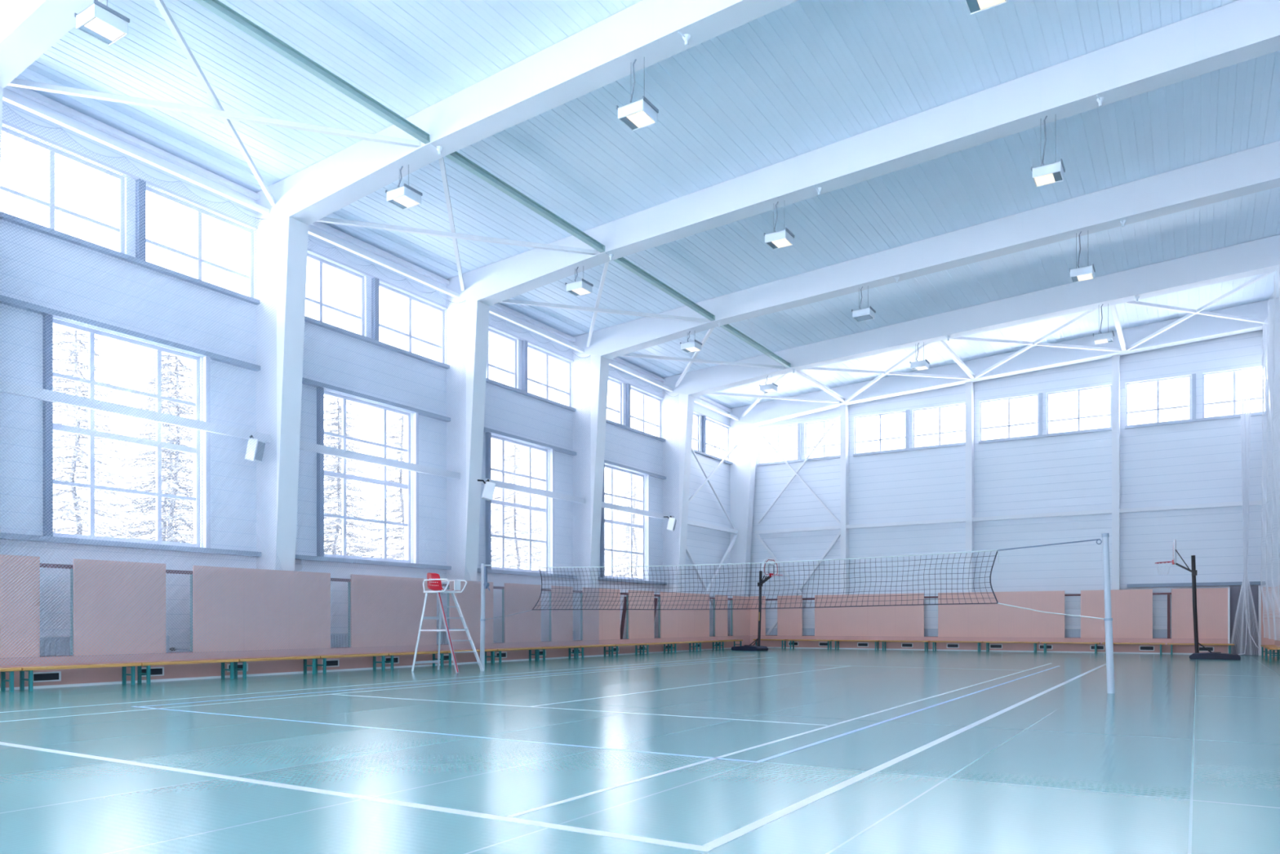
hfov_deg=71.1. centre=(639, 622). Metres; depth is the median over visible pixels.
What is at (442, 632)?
radiator
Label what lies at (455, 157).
strut
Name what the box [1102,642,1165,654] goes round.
bench
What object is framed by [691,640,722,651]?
bench
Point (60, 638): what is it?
radiator
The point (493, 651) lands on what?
bench
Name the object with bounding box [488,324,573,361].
trim
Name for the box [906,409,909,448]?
trim
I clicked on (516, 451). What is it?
tree
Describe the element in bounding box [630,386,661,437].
window
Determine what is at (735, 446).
brace
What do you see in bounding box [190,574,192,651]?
stud
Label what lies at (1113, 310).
strut
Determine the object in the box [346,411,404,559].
tree
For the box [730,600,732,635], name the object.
stud
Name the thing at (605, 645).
bench
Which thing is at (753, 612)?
wall panel
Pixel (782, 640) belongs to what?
bench
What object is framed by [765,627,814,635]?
radiator
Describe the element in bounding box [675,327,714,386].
brace
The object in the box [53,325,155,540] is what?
tree
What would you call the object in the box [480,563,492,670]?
post
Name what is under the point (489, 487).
wall speaker
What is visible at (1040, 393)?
trim
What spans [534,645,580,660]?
bench
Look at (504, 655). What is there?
vent grille
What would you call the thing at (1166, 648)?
bench
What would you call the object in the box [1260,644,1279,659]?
bench
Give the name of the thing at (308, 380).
trim
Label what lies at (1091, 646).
vent grille
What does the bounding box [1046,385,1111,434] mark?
window
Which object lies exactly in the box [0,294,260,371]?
trim
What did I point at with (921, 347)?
brace
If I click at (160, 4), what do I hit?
brace
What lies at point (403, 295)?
window
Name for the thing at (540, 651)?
vent grille
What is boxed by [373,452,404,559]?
tree
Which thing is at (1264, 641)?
wall panel
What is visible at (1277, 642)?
wall panel
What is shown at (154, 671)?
vent grille
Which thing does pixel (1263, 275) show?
brace
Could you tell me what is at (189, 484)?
tree
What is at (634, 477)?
tree
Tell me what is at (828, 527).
wall rail
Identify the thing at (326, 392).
window
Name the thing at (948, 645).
vent grille
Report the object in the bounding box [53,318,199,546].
window
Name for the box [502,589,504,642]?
stud
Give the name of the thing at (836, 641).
bench
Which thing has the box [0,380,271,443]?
wall rail
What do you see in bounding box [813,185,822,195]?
hook
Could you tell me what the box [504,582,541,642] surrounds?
wall panel
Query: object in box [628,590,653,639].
wall panel
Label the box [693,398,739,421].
rail
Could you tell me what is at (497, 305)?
trim
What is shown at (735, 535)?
brace
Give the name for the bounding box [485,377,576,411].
trim
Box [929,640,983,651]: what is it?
bench
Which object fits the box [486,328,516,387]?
window
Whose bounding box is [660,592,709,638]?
wall panel
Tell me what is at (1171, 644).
bench
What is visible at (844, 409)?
column
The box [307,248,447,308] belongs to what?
trim
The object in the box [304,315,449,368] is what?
trim
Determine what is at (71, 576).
stud
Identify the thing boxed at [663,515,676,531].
wall speaker
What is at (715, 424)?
window
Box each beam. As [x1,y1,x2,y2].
[0,0,104,88]
[256,0,798,225]
[446,0,1279,306]
[573,140,1279,359]
[662,234,1279,397]
[729,297,1279,426]
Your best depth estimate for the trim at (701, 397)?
38.98 m
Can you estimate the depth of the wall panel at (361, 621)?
22.28 m
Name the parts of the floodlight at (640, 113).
lit glass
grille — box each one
[33,671,61,682]
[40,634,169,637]
[141,666,164,676]
[226,662,248,671]
[254,440,265,461]
[322,658,339,666]
[385,656,399,663]
[444,654,452,661]
[495,652,506,657]
[539,649,546,656]
[788,641,798,645]
[818,642,827,646]
[857,642,868,646]
[901,643,912,647]
[946,643,959,648]
[989,644,1002,648]
[1039,644,1052,648]
[1089,644,1104,649]
[1139,645,1154,650]
[1199,646,1213,651]
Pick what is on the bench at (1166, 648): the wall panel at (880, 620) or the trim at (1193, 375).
the wall panel at (880, 620)
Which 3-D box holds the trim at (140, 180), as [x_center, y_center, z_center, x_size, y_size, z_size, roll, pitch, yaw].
[-9.948,-8.003,17.843,0.120,1.595,0.140,0,0,32]
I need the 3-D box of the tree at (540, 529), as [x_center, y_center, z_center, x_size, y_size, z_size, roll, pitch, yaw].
[-4.128,-3.543,41.366,5.544,10.379,4.959,0,0,-6]
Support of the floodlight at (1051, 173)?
hanging from the beam at (1239, 31)
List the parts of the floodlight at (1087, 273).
suspension rod, lit glass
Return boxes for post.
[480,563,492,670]
[1096,533,1115,693]
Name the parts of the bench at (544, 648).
leg, leg, leg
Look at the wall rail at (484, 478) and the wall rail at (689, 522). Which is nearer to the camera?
the wall rail at (484, 478)
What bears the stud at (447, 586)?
on the rail at (746, 635)
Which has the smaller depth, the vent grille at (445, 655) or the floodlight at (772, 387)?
the vent grille at (445, 655)
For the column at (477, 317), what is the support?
on the floor
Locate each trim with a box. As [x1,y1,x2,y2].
[0,211,259,304]
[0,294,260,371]
[0,532,261,556]
[1,120,257,230]
[4,85,259,199]
[42,313,53,536]
[135,178,146,260]
[202,355,210,547]
[295,554,451,569]
[302,377,450,422]
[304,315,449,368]
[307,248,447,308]
[310,221,449,285]
[316,386,324,556]
[371,277,379,341]
[413,412,418,564]
[476,568,577,578]
[484,426,576,455]
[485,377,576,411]
[485,431,491,568]
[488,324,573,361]
[491,302,575,342]
[521,340,527,391]
[549,448,554,573]
[598,577,666,584]
[600,462,604,577]
[604,459,666,479]
[605,419,665,441]
[608,374,663,399]
[611,357,665,382]
[626,383,631,427]
[645,475,649,581]
[693,410,730,426]
[693,448,732,464]
[695,395,732,412]
[702,415,706,453]
[756,455,839,466]
[797,422,800,459]
[853,442,965,456]
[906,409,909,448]
[978,427,1111,444]
[1039,392,1042,435]
[1124,411,1266,429]
[1127,581,1266,587]
[1191,373,1195,419]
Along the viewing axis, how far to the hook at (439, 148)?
17.39 m
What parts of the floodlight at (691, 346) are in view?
lit glass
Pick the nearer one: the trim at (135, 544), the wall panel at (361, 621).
the trim at (135, 544)
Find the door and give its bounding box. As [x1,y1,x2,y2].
[1227,585,1261,655]
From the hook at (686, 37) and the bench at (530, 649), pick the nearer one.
the hook at (686, 37)
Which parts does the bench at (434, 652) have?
leg, leg, leg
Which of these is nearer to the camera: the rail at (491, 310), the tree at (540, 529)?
the rail at (491, 310)
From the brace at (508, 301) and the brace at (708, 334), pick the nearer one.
the brace at (508, 301)
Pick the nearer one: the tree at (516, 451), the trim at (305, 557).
the trim at (305, 557)
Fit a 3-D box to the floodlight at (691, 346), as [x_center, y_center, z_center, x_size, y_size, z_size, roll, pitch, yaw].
[1.606,-8.864,28.154,0.540,0.596,0.480,0,0,32]
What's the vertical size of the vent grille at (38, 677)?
0.170 m
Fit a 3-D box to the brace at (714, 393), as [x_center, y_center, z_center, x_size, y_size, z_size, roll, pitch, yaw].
[5.098,-9.214,36.593,7.014,0.250,0.090,0,0,-20]
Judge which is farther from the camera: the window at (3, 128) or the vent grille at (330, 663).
the vent grille at (330, 663)
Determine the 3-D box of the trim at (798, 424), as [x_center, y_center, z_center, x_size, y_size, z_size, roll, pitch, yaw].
[7.023,-7.966,39.466,0.120,1.600,0.100,0,0,32]
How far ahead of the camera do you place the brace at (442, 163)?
20.49 m
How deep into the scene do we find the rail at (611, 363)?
33.06 m
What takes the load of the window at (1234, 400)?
in the wall at (1200, 462)
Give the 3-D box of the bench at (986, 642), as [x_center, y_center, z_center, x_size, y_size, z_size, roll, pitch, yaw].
[14.168,0.930,34.175,1.960,0.395,0.380,0,0,32]
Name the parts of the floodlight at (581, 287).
lit glass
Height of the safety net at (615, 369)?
7.467 m
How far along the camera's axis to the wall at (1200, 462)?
34.38 m
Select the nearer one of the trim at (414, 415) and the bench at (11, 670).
the bench at (11, 670)
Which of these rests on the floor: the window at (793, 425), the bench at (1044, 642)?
the bench at (1044, 642)
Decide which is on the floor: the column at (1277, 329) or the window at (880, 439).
the column at (1277, 329)
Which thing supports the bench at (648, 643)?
on the floor
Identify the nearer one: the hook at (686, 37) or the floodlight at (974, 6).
the floodlight at (974, 6)
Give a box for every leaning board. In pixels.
[620,596,626,639]
[653,597,657,624]
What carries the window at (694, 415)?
in the wall at (705, 545)
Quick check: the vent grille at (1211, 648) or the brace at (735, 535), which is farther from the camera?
the brace at (735, 535)
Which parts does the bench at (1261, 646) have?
leg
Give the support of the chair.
on the floor
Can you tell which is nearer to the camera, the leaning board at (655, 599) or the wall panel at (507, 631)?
the wall panel at (507, 631)
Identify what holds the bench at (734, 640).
on the floor
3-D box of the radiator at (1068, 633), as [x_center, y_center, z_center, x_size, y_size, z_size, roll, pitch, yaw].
[16.491,0.676,33.554,2.611,0.900,0.120,0,0,32]
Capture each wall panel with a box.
[0,554,39,657]
[73,558,165,655]
[192,565,330,652]
[350,573,436,647]
[448,580,493,644]
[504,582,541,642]
[551,585,573,641]
[582,586,620,640]
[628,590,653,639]
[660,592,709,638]
[715,595,727,636]
[732,595,750,635]
[750,595,765,635]
[777,595,802,635]
[814,593,924,636]
[937,591,1064,637]
[1080,589,1152,638]
[1171,587,1227,639]
[1261,586,1275,655]
[1275,586,1279,654]
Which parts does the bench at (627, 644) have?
leg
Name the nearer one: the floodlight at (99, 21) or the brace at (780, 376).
the floodlight at (99, 21)
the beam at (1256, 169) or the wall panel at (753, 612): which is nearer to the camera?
the beam at (1256, 169)
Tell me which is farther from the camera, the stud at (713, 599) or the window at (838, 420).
the window at (838, 420)
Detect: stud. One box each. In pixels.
[70,568,73,655]
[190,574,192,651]
[347,582,351,646]
[447,586,448,644]
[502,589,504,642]
[549,591,551,640]
[580,592,582,639]
[626,595,628,638]
[658,596,660,637]
[713,599,715,635]
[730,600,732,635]
[1167,594,1170,638]
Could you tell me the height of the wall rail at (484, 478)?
0.180 m
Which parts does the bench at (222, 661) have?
leg, leg, leg, leg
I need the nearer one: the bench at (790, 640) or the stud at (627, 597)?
the stud at (627, 597)
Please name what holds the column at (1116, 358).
on the floor
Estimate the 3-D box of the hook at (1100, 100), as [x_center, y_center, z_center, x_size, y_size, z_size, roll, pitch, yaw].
[8.558,-9.699,16.655,0.140,0.140,0.269,0,0,32]
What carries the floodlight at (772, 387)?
hanging from the beam at (1262, 255)
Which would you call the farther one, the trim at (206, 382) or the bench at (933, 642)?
the bench at (933, 642)
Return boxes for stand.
[1155,539,1240,659]
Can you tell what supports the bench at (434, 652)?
on the floor
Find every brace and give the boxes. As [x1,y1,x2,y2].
[7,78,419,147]
[153,0,275,205]
[315,217,595,254]
[438,156,464,290]
[498,298,706,322]
[586,261,608,346]
[622,353,783,368]
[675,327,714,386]
[685,546,730,635]
[688,444,736,502]
[691,446,735,528]
[703,533,737,594]
[707,391,839,403]
[741,373,786,417]
[755,534,814,614]
[757,413,839,523]
[757,429,839,524]
[765,531,839,635]
[804,367,970,379]
[844,342,930,402]
[949,336,1121,351]
[974,307,1099,378]
[1122,300,1271,324]
[1125,271,1275,350]
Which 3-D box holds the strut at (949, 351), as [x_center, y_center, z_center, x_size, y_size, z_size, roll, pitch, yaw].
[11.528,-9.582,32.590,0.130,0.142,5.500,0,0,32]
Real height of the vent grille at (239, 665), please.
0.170 m
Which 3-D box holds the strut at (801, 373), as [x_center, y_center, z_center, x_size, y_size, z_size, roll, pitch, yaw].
[7.131,-9.332,35.328,0.130,0.142,5.500,0,0,32]
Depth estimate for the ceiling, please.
18.72 m
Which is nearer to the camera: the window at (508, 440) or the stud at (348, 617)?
the stud at (348, 617)
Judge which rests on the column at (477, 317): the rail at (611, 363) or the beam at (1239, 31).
the beam at (1239, 31)
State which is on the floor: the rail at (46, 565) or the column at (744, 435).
the column at (744, 435)
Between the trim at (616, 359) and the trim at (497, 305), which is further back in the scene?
the trim at (616, 359)
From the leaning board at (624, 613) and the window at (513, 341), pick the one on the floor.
the leaning board at (624, 613)
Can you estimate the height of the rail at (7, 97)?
0.130 m
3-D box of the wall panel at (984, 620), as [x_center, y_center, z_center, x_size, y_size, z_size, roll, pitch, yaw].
[13.906,-0.302,34.664,4.610,1.760,0.036,0,0,32]
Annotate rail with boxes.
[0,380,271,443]
[2,90,269,214]
[18,635,747,657]
[40,563,732,599]
[299,440,460,479]
[307,226,458,297]
[480,477,585,503]
[488,307,584,352]
[601,502,674,519]
[608,360,673,391]
[687,520,737,533]
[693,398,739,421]
[754,525,839,533]
[756,635,1194,639]
[765,592,1171,600]
[846,517,965,528]
[972,509,1111,521]
[1119,499,1266,512]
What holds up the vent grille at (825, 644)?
attached to the bench at (1166, 648)
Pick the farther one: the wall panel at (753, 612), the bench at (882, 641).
the wall panel at (753, 612)
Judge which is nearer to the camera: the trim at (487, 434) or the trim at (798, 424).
the trim at (487, 434)
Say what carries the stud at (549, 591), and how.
on the rail at (746, 635)
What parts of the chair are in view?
leg, armrest, leg, ladder rail, armrest, ladder rail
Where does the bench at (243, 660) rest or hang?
on the floor
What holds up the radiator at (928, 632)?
on the floor
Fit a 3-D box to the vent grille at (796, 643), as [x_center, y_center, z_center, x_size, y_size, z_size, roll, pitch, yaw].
[6.699,0.935,39.123,0.470,0.170,0.014,0,0,32]
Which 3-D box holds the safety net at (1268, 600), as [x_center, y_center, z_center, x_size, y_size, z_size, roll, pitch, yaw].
[18.574,-4.388,26.364,0.271,9.788,7.940,0,0,33]
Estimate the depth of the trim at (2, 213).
17.45 m
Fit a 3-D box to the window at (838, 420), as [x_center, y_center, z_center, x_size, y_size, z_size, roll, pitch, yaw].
[8.040,-7.967,39.028,1.730,1.600,0.090,0,0,32]
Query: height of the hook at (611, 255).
0.140 m
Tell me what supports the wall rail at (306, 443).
attached to the column at (291, 242)
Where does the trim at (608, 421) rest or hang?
attached to the wall at (705, 545)
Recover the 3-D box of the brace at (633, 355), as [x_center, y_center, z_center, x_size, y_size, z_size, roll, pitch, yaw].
[1.927,-9.211,31.500,7.014,0.250,0.090,0,0,-20]
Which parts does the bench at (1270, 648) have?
leg, leg, leg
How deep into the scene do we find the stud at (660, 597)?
33.57 m
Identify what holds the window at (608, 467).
in the wall at (705, 545)
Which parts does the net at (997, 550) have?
cord, cord, cord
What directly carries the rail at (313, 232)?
attached to the beam at (603, 53)
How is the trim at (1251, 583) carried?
attached to the wall at (1200, 462)
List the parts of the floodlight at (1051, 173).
lit glass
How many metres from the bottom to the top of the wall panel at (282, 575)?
1.740 m
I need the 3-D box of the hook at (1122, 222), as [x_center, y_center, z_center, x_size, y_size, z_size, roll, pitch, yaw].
[11.729,-9.702,21.748,0.140,0.140,0.269,0,0,32]
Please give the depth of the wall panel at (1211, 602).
31.14 m
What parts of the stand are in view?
arm, arm, tank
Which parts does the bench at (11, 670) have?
leg, leg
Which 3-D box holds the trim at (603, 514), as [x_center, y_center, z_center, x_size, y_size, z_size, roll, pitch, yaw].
[-1.331,-3.608,31.679,0.120,4.060,0.115,0,0,32]
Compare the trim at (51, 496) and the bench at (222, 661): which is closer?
the trim at (51, 496)
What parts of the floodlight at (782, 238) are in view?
lit glass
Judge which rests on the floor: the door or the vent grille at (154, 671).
the door
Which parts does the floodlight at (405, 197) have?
lit glass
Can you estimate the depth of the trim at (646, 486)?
34.27 m
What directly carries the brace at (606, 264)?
attached to the beam at (1239, 31)
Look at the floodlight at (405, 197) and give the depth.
17.88 m
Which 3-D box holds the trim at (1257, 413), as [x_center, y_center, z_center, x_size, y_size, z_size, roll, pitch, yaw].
[19.580,-7.130,31.650,4.300,0.085,0.100,0,0,32]
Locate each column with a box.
[0,87,3,176]
[256,215,308,570]
[446,297,489,621]
[573,352,608,639]
[662,391,694,592]
[729,420,757,634]
[840,404,848,594]
[965,381,973,592]
[1111,355,1119,589]
[1264,322,1279,551]
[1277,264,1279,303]
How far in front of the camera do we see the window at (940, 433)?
36.44 m
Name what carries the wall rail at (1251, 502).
attached to the column at (1116, 358)
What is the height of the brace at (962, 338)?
0.247 m
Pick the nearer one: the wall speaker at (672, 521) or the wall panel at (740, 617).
the wall speaker at (672, 521)
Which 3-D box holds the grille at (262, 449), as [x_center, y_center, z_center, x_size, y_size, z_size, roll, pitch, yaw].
[-8.262,-3.722,19.476,0.102,0.394,0.240,0,0,10]
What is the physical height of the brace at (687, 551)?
5.131 m
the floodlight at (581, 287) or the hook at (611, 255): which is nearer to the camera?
the hook at (611, 255)
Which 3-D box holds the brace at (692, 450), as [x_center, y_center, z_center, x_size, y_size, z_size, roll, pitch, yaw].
[2.797,-6.232,38.011,0.070,4.116,5.542,0,0,32]
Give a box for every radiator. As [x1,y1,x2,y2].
[40,634,190,656]
[330,632,347,647]
[436,631,497,644]
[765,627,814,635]
[924,627,937,636]
[1064,628,1080,637]
[1152,628,1171,638]
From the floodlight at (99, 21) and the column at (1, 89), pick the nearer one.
the floodlight at (99, 21)
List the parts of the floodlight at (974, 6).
lit glass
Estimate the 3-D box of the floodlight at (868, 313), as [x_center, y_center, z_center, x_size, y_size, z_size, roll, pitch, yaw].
[6.301,-9.018,25.232,0.540,0.896,0.480,0,0,32]
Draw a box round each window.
[0,126,124,253]
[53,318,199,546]
[146,186,253,297]
[305,253,364,335]
[324,391,410,563]
[378,282,444,363]
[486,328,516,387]
[491,435,547,573]
[527,344,570,406]
[604,465,644,580]
[606,377,621,423]
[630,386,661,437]
[692,413,698,450]
[706,418,728,460]
[758,424,797,463]
[804,418,839,458]
[854,410,906,453]
[912,403,965,448]
[979,394,1038,440]
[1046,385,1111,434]
[1125,375,1191,426]
[1202,365,1266,417]
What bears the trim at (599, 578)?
attached to the wall at (705, 545)
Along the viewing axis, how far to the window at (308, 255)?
22.06 m
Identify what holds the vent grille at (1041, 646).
attached to the bench at (1166, 648)
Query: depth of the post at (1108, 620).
14.31 m
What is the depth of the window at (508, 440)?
28.47 m
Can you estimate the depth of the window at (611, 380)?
32.93 m
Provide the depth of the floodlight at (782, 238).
20.04 m
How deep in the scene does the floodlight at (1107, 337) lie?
27.28 m
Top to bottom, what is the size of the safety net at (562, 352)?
9.647 m
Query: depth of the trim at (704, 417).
38.16 m
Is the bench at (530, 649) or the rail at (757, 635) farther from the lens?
the rail at (757, 635)
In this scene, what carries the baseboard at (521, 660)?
on the floor
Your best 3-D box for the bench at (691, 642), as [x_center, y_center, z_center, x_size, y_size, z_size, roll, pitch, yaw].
[1.645,0.942,34.353,0.380,0.395,1.960,0,0,32]
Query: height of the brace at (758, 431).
4.566 m
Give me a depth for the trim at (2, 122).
17.50 m
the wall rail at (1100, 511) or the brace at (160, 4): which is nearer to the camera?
the brace at (160, 4)
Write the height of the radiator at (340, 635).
0.900 m
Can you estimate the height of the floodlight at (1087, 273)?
1.160 m
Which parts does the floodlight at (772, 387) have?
lit glass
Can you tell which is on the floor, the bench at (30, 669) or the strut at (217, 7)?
the bench at (30, 669)
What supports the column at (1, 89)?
on the floor
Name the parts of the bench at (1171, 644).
leg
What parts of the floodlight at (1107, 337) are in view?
lit glass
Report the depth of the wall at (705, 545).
19.86 m
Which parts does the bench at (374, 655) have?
leg, leg, leg, leg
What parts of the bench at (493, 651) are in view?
leg, leg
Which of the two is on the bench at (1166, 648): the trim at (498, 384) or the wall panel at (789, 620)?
the wall panel at (789, 620)
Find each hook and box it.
[430,143,443,155]
[604,253,613,261]
[677,31,690,46]
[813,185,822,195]
[893,275,899,283]
[1096,94,1104,106]
[1120,218,1126,226]
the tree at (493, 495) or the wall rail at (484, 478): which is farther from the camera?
the tree at (493, 495)
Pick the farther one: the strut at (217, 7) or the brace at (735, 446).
the brace at (735, 446)
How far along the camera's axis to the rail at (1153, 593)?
35.92 m
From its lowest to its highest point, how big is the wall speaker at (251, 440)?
0.571 m
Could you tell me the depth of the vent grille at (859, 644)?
37.48 m
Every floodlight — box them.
[74,0,129,45]
[385,164,422,209]
[564,266,593,296]
[616,58,658,131]
[680,330,702,352]
[759,375,777,393]
[764,201,794,249]
[851,285,875,321]
[909,342,929,371]
[964,0,1008,15]
[1031,115,1065,187]
[1069,231,1095,282]
[1093,304,1114,344]
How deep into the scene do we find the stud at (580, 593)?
29.33 m
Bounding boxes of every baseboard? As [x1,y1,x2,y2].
[0,647,731,690]
[767,646,1192,654]
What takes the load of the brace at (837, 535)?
attached to the column at (844, 409)
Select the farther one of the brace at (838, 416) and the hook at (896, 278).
the brace at (838, 416)
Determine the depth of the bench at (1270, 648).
26.29 m
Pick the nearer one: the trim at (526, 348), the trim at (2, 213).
the trim at (2, 213)
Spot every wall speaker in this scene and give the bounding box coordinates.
[242,435,265,462]
[477,479,495,501]
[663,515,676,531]
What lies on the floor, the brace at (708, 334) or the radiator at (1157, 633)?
the radiator at (1157, 633)
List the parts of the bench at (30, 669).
leg, leg, leg, leg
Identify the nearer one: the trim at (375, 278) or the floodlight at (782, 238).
the floodlight at (782, 238)
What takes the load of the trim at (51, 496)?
attached to the wall at (705, 545)
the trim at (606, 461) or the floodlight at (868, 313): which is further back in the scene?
the trim at (606, 461)
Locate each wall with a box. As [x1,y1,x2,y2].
[0,87,729,652]
[748,329,1279,654]
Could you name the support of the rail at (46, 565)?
attached to the wall panel at (33, 599)
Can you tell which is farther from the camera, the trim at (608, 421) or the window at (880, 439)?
the window at (880, 439)
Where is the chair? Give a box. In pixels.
[411,573,484,673]
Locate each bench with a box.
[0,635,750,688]
[0,666,21,692]
[12,662,141,691]
[135,658,239,684]
[233,655,319,678]
[311,653,388,673]
[384,650,446,669]
[440,648,497,666]
[490,647,542,662]
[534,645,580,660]
[573,644,615,657]
[608,643,646,656]
[639,642,674,654]
[667,640,699,653]
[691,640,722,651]
[715,639,742,649]
[750,635,1227,653]
[753,639,787,648]
[787,639,832,648]
[832,640,879,649]
[880,640,929,650]
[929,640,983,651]
[982,640,1039,652]
[1040,641,1100,653]
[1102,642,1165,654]
[1167,643,1234,654]
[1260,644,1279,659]
[1264,646,1279,661]
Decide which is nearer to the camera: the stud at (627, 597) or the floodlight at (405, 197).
the floodlight at (405, 197)
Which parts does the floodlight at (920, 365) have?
lit glass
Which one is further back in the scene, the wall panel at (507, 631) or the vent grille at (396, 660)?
the wall panel at (507, 631)
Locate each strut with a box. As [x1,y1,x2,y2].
[192,0,430,143]
[444,151,604,252]
[613,257,715,320]
[720,324,790,368]
[794,370,845,402]
[937,340,974,378]
[1109,304,1126,351]
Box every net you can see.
[0,102,292,666]
[292,237,476,655]
[476,317,599,648]
[484,538,1104,619]
[600,368,679,584]
[1231,370,1261,654]
[1260,265,1279,640]
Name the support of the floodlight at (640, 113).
hanging from the beam at (603, 53)
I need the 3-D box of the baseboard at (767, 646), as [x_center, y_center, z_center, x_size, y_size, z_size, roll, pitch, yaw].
[12.581,1.104,35.505,17.950,0.050,0.060,0,0,32]
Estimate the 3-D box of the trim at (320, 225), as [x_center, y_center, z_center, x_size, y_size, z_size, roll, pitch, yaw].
[-6.847,-9.523,22.826,0.120,0.100,5.500,0,0,32]
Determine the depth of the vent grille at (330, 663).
20.80 m
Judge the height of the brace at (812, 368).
0.247 m
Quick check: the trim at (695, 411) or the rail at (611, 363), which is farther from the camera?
the trim at (695, 411)
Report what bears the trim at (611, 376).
attached to the wall at (705, 545)
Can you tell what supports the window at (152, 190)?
in the wall at (705, 545)
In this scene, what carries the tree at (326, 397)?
on the snow ground
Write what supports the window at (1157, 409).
in the wall at (1200, 462)
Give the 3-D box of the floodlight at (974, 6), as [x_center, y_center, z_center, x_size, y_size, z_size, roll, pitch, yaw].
[4.670,-9.079,12.111,0.540,1.300,0.480,0,0,32]
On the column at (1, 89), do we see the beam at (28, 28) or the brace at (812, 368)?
the beam at (28, 28)
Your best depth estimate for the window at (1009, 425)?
35.03 m
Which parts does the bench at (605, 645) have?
leg, leg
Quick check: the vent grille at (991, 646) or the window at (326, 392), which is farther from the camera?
the vent grille at (991, 646)
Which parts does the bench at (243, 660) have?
leg, leg, leg, leg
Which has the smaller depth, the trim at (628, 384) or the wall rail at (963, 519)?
the trim at (628, 384)
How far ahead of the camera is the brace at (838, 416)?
39.34 m
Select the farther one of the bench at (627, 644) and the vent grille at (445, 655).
the bench at (627, 644)
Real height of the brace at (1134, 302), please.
0.209 m
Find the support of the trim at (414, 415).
attached to the wall at (705, 545)
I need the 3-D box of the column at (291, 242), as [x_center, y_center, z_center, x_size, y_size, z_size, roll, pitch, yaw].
[-7.990,-3.992,20.007,1.150,10.280,0.500,0,0,32]
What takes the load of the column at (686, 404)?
on the floor
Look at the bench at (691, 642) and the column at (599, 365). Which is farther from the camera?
the bench at (691, 642)
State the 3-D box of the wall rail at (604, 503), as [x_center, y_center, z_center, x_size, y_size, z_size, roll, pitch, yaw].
[-0.152,-4.069,32.797,0.100,0.180,5.500,0,0,32]
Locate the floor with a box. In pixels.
[0,648,1279,853]
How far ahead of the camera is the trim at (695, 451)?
38.67 m
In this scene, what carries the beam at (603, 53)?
on the column at (291, 242)
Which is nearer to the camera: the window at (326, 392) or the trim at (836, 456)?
the window at (326, 392)
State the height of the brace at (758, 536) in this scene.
5.097 m
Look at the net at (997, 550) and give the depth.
17.29 m
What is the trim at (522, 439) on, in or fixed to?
attached to the wall at (705, 545)
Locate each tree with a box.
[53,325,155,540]
[97,354,193,542]
[168,483,193,533]
[324,395,395,559]
[324,408,382,556]
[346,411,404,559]
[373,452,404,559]
[491,443,542,570]
[491,495,515,566]
[510,450,542,570]
[604,473,639,577]
[605,488,639,577]
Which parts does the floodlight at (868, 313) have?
dark glass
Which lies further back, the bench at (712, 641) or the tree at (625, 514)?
the tree at (625, 514)
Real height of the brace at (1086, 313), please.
0.427 m
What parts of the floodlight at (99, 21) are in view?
lit glass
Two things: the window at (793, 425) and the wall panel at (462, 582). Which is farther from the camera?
the window at (793, 425)
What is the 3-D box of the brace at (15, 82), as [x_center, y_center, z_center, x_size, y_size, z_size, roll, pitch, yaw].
[-7.585,-9.203,16.219,7.014,0.250,0.090,0,0,-20]
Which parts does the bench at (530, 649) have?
leg, leg, leg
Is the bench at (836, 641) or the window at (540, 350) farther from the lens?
the bench at (836, 641)
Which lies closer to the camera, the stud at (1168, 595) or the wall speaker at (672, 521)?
the stud at (1168, 595)
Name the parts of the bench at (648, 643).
leg, leg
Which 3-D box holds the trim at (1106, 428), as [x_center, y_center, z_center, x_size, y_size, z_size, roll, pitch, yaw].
[15.415,-7.126,34.242,4.690,0.085,0.100,0,0,32]
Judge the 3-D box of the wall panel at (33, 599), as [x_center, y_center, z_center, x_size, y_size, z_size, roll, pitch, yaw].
[-11.936,-0.269,13.137,0.036,1.740,5.690,0,0,32]
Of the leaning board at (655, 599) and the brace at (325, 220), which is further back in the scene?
the leaning board at (655, 599)
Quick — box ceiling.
[15,0,1279,408]
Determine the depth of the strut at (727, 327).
30.07 m
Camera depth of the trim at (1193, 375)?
31.61 m
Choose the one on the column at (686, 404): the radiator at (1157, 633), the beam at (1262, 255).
the beam at (1262, 255)
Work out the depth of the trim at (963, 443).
36.85 m
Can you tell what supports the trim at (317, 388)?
attached to the wall at (705, 545)
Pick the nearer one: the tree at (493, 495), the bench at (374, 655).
the bench at (374, 655)
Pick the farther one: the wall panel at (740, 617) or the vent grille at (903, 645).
the wall panel at (740, 617)

